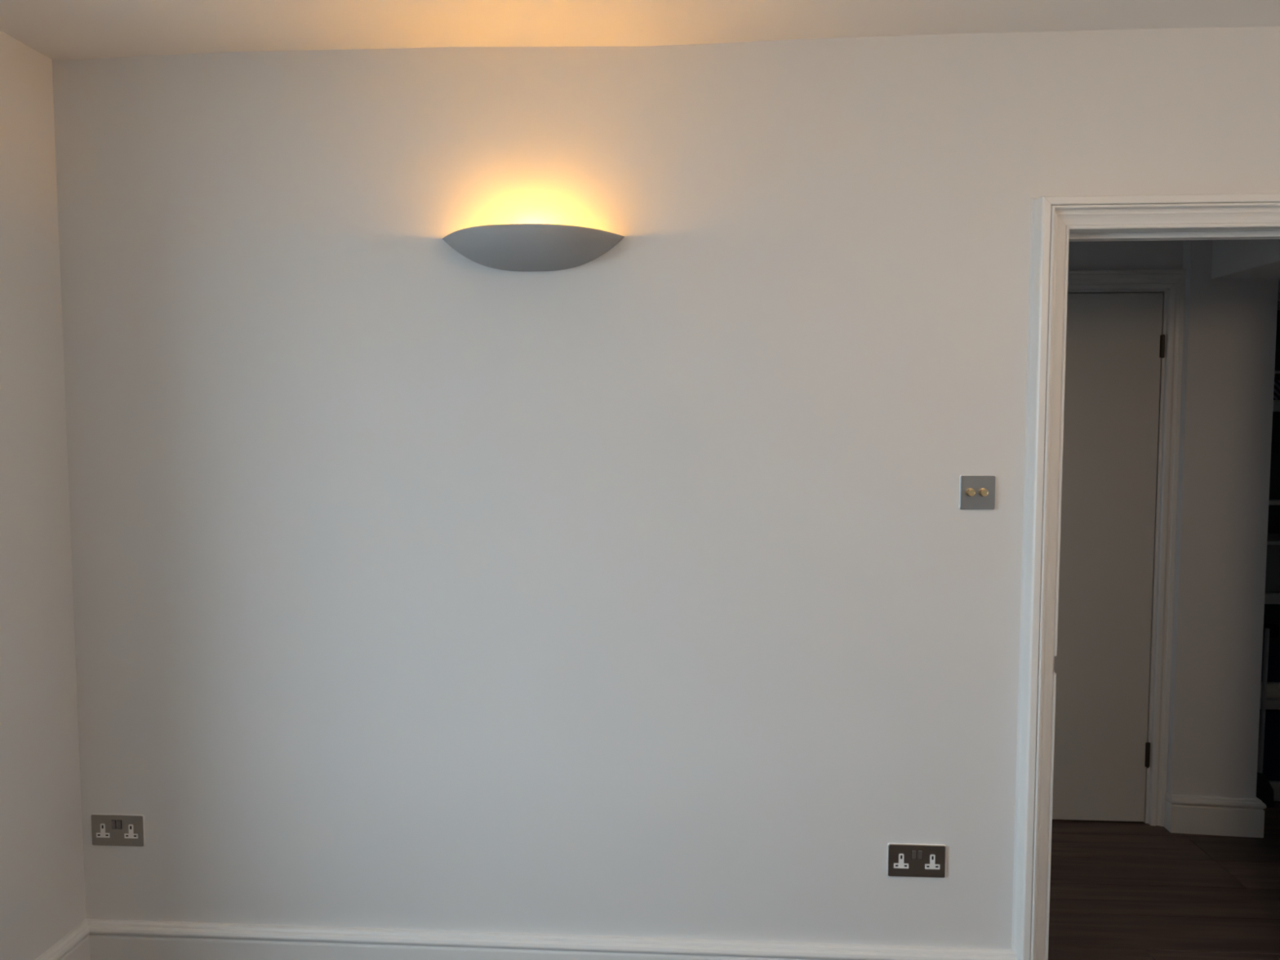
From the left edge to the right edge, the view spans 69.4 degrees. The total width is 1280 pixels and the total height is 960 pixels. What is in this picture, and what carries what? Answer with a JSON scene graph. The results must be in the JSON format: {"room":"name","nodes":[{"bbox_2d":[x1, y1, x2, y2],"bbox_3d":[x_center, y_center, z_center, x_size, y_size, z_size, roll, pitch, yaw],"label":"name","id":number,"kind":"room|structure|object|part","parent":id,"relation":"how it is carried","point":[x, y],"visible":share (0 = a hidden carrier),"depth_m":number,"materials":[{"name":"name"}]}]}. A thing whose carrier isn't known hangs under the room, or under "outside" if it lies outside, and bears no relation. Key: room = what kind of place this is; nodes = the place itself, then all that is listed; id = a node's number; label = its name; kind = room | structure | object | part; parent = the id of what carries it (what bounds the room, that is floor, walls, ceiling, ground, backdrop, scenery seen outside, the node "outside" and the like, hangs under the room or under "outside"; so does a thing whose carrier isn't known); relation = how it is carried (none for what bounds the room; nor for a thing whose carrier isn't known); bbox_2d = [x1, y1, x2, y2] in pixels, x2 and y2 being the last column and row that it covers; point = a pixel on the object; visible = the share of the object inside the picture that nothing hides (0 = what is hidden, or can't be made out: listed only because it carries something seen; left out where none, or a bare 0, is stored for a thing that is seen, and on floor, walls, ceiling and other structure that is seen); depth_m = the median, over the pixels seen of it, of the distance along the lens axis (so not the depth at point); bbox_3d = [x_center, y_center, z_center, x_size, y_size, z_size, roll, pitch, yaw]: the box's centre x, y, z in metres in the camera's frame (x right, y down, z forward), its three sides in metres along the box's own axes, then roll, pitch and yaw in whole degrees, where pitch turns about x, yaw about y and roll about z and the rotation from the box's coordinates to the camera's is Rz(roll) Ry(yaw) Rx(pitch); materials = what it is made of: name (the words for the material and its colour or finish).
{"room":"empty room","nodes":[
{"label":"empty room","id":0,"kind":"room"},
{"bbox_2d":[0,30,85,959],"bbox_3d":[-1.826,0.247,0.214,0.300,2.720,4.600,0,4,3],"label":"wall","id":1,"kind":"structure","parent":0,"point":[42,882],"depth_m":2.36,"materials":[{"name":"white paint"}]},
{"bbox_2d":[35,918,90,959],"bbox_3d":[-1.662,1.434,0.281,0.030,0.141,4.600,0,4,3],"label":"baseboard","id":2,"kind":"structure","parent":1,"relation":"attached to","point":[74,945],"depth_m":2.48,"materials":[{"name":"white wood"}]},
{"bbox_2d":[0,0,1279,59],"bbox_3d":[0.204,-1.036,-0.089,4.390,0.200,4.804,0,4,3],"label":"ceiling","id":3,"kind":"structure","parent":0,"point":[57,29],"depth_m":2.20,"materials":[{"name":"white paint"}]},
{"bbox_2d":[52,26,1279,949],"bbox_3d":[0.854,0.105,2.421,5.385,2.720,0.137,0,4,3],"label":"wall","id":4,"kind":"structure","parent":0,"point":[644,587],"depth_m":2.41,"materials":[{"name":"white paint"}]},
{"bbox_2d":[90,813,145,846],"bbox_3d":[-1.435,0.962,2.541,0.149,0.087,0.010,0,4,3],"label":"double socket","id":5,"kind":"object","parent":4,"relation":"attached to","point":[107,829],"visible":1,"depth_m":2.54,"materials":[{"name":"grey plastic"}]},
{"bbox_2d":[441,223,624,271],"bbox_3d":[-0.280,-0.578,2.293,0.473,0.095,0.167,0,4,3],"label":"wall light","id":6,"kind":"object","parent":4,"relation":"attached to","point":[520,247],"visible":1,"depth_m":2.27,"materials":[{"name":"white ceramic"}]},
{"bbox_2d":[86,918,1017,959],"bbox_3d":[-0.280,1.293,2.482,2.522,0.141,0.030,0,4,3],"label":"baseboard","id":7,"kind":"structure","parent":4,"relation":"attached to","point":[109,939],"depth_m":2.49,"materials":[{"name":"white wood"}]},
{"bbox_2d":[887,842,946,877],"bbox_3d":[0.721,0.993,2.412,0.149,0.087,0.010,0,4,3],"label":"double socket","id":8,"kind":"object","parent":4,"relation":"attached to","point":[904,860],"visible":1,"depth_m":2.41,"materials":[{"name":"black plastic"}]},
{"bbox_2d":[959,475,995,509],"bbox_3d":[0.855,0.032,2.335,0.088,0.086,0.024,0,4,3],"label":"dimmer switch","id":9,"kind":"object","parent":4,"relation":"attached to","point":[975,491],"visible":1,"depth_m":2.34,"materials":[{"name":"grey plastic"}]},
{"bbox_3d":[0.836,0.032,2.333,0.018,0.018,0.018,0,4,3],"label":"knob","id":10,"kind":"part","parent":9,"relation":"part of","materials":[{"name":"gold metal"}]},
{"bbox_3d":[0.867,0.032,2.331,0.018,0.018,0.018,0,4,3],"label":"knob","id":11,"kind":"part","parent":9,"relation":"part of","materials":[{"name":"gold metal"}]},
{"bbox_2d":[1011,192,1279,959],"bbox_3d":[1.441,0.332,2.383,0.937,2.072,0.212,0,4,3],"label":"trim","id":12,"kind":"structure","parent":4,"relation":"attached to","point":[1056,221],"depth_m":2.31,"materials":[{"name":"white wood"}]},
{"bbox_3d":[1.026,0.351,2.330,0.053,2.040,0.054,0,4,3],"label":"casing leg","id":13,"kind":"part","parent":12,"relation":"part of","materials":[{"name":"white wood"}]},
{"bbox_2d":[1068,240,1183,270],"bbox_3d":[0.940,0.032,3.552,2.650,2.720,0.150,0,4,3],"label":"wall","id":14,"kind":"structure","parent":0,"point":[1108,255],"depth_m":3.37,"materials":[{"name":"white paint"}]},
{"bbox_2d":[1052,269,1186,826],"bbox_3d":[1.531,0.264,3.492,0.924,2.066,0.129,0,4,3],"label":"door","id":15,"kind":"structure","parent":14,"relation":"in","point":[1125,327],"depth_m":3.43,"materials":[{"name":"grey paint"}]},
{"bbox_3d":[1.954,0.269,3.415,0.068,2.065,0.027,0,4,3],"label":"casing leg","id":16,"kind":"part","parent":15,"relation":"part of","materials":[{"name":"white wood"}]},
{"bbox_2d":[1048,800,1279,959],"bbox_3d":[0.764,1.508,1.017,5.385,0.100,6.750,0,4,3],"label":"floor","id":17,"kind":"structure","parent":0,"point":[1119,890],"depth_m":2.98,"materials":[{"name":"brown wood"}]},
{"bbox_2d":[1256,627,1274,807],"bbox_3d":[2.445,0.935,3.639,0.100,0.706,0.044,0,4,3],"label":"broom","id":18,"kind":"object","parent":17,"relation":"on","point":[1264,791],"visible":0.62,"depth_m":3.64,"materials":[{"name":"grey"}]},
{"bbox_3d":[2.454,0.871,3.640,0.017,0.577,0.037,4,5,45],"label":"handle","id":19,"kind":"part","parent":18,"relation":"part of","materials":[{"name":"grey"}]},
{"bbox_2d":[1259,296,1279,800],"bbox_3d":[2.805,0.279,3.772,0.950,2.000,0.320,0,4,3],"label":"bookcase","id":20,"kind":"object","parent":17,"relation":"on","point":[1272,600],"visible":0.02,"depth_m":3.90,"materials":[{"name":"grey paint"}]},
{"bbox_2d":[1257,709,1279,781],"bbox_3d":[2.607,1.058,3.831,0.494,0.286,0.271,0,4,3],"label":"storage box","id":21,"kind":"object","parent":20,"relation":"on","point":[1271,761],"visible":0.03,"depth_m":3.70,"materials":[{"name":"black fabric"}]},
{"bbox_3d":[2.607,0.935,3.823,0.494,0.040,0.271,0,4,3],"label":"lid","id":22,"kind":"part","parent":21,"relation":"part of","materials":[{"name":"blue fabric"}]},
{"bbox_3d":[2.805,0.883,3.807,0.906,0.038,0.311,0,4,3],"label":"shelf","id":23,"kind":"part","parent":20,"relation":"part of","materials":[{"name":"grey paint"}]},
{"bbox_2d":[1260,681,1279,697],"bbox_3d":[2.535,0.835,3.825,0.340,0.055,0.271,0,4,3],"label":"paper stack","id":24,"kind":"object","parent":20,"relation":"on","point":[1273,687],"visible":0.09,"depth_m":3.69,"materials":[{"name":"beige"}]},
{"bbox_2d":[1261,624,1279,681],"bbox_3d":[2.528,0.713,3.831,0.334,0.185,0.236,0,4,3],"label":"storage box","id":25,"kind":"object","parent":24,"relation":"on","point":[1273,663],"visible":0.28,"depth_m":3.72,"materials":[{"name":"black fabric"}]},
{"bbox_3d":[2.528,0.636,3.826,0.334,0.030,0.236,0,4,3],"label":"lid","id":26,"kind":"part","parent":25,"relation":"part of","materials":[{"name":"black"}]},
{"bbox_3d":[2.815,0.269,3.927,0.906,2.000,0.008,0,4,3],"label":"panel","id":27,"kind":"part","parent":20,"relation":"part of","materials":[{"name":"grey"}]},
{"bbox_3d":[2.805,0.461,3.780,0.906,0.040,0.311,0,4,3],"label":"shelf","id":28,"kind":"part","parent":20,"relation":"part of","materials":[{"name":"grey paint"}]},
{"bbox_2d":[1265,533,1279,592],"bbox_3d":[2.547,0.336,3.791,0.374,0.206,0.266,0,4,3],"label":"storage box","id":29,"kind":"object","parent":20,"relation":"on","point":[1272,576],"visible":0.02,"depth_m":3.66,"materials":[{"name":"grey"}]},
{"bbox_3d":[2.547,0.241,3.785,0.374,0.016,0.266,0,4,3],"label":"lid","id":30,"kind":"part","parent":29,"relation":"part of","materials":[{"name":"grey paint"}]},
{"bbox_3d":[2.805,0.081,3.755,0.906,0.017,0.311,0,4,3],"label":"shelf","id":31,"kind":"part","parent":20,"relation":"part of","materials":[{"name":"grey paint"}]},
{"bbox_3d":[2.805,1.212,3.828,0.906,0.020,0.311,0,4,3],"label":"shelf","id":32,"kind":"part","parent":20,"relation":"part of","materials":[{"name":"grey paint"}]},
{"bbox_3d":[2.805,-0.298,3.731,0.906,0.043,0.311,0,4,3],"label":"shelf","id":33,"kind":"part","parent":20,"relation":"part of","materials":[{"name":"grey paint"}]},
{"bbox_2d":[1273,377,1279,399],"bbox_3d":[2.526,-0.365,3.729,0.334,0.090,0.241,0,4,3],"label":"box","id":34,"kind":"object","parent":20,"relation":"on","point":[1277,380],"visible":0.02,"depth_m":3.61,"materials":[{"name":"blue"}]},
{"bbox_3d":[2.805,-0.427,3.723,0.906,0.011,0.311,0,4,3],"label":"shelf","id":35,"kind":"part","parent":20,"relation":"part of","materials":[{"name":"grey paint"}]},
{"bbox_3d":[2.805,-0.709,3.705,0.906,0.020,0.311,0,4,3],"label":"shelf","id":36,"kind":"part","parent":20,"relation":"part of","materials":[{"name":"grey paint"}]},
{"bbox_2d":[1166,240,1278,798],"bbox_3d":[2.137,0.021,3.730,0.290,2.720,0.810,0,4,3],"label":"wall pier","id":37,"kind":"object","parent":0,"point":[1230,325],"visible":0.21,"depth_m":3.35,"materials":[{"name":"white paint"}]},
{"bbox_2d":[1164,791,1266,838],"bbox_3d":[2.129,1.227,3.534,0.322,0.138,0.316,0,4,3],"label":"baseboard","id":38,"kind":"object","parent":37,"relation":"attached to","point":[1184,814],"visible":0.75,"depth_m":3.39,"materials":[{"name":"white wood"}]},
{"bbox_2d":[1211,239,1279,296],"bbox_3d":[2.765,-0.917,3.174,1.468,0.417,1.723,0,4,3],"label":"ceiling","id":39,"kind":"structure","parent":0,"point":[1252,258],"depth_m":3.13,"materials":[{"name":"white paint"}]}
]}

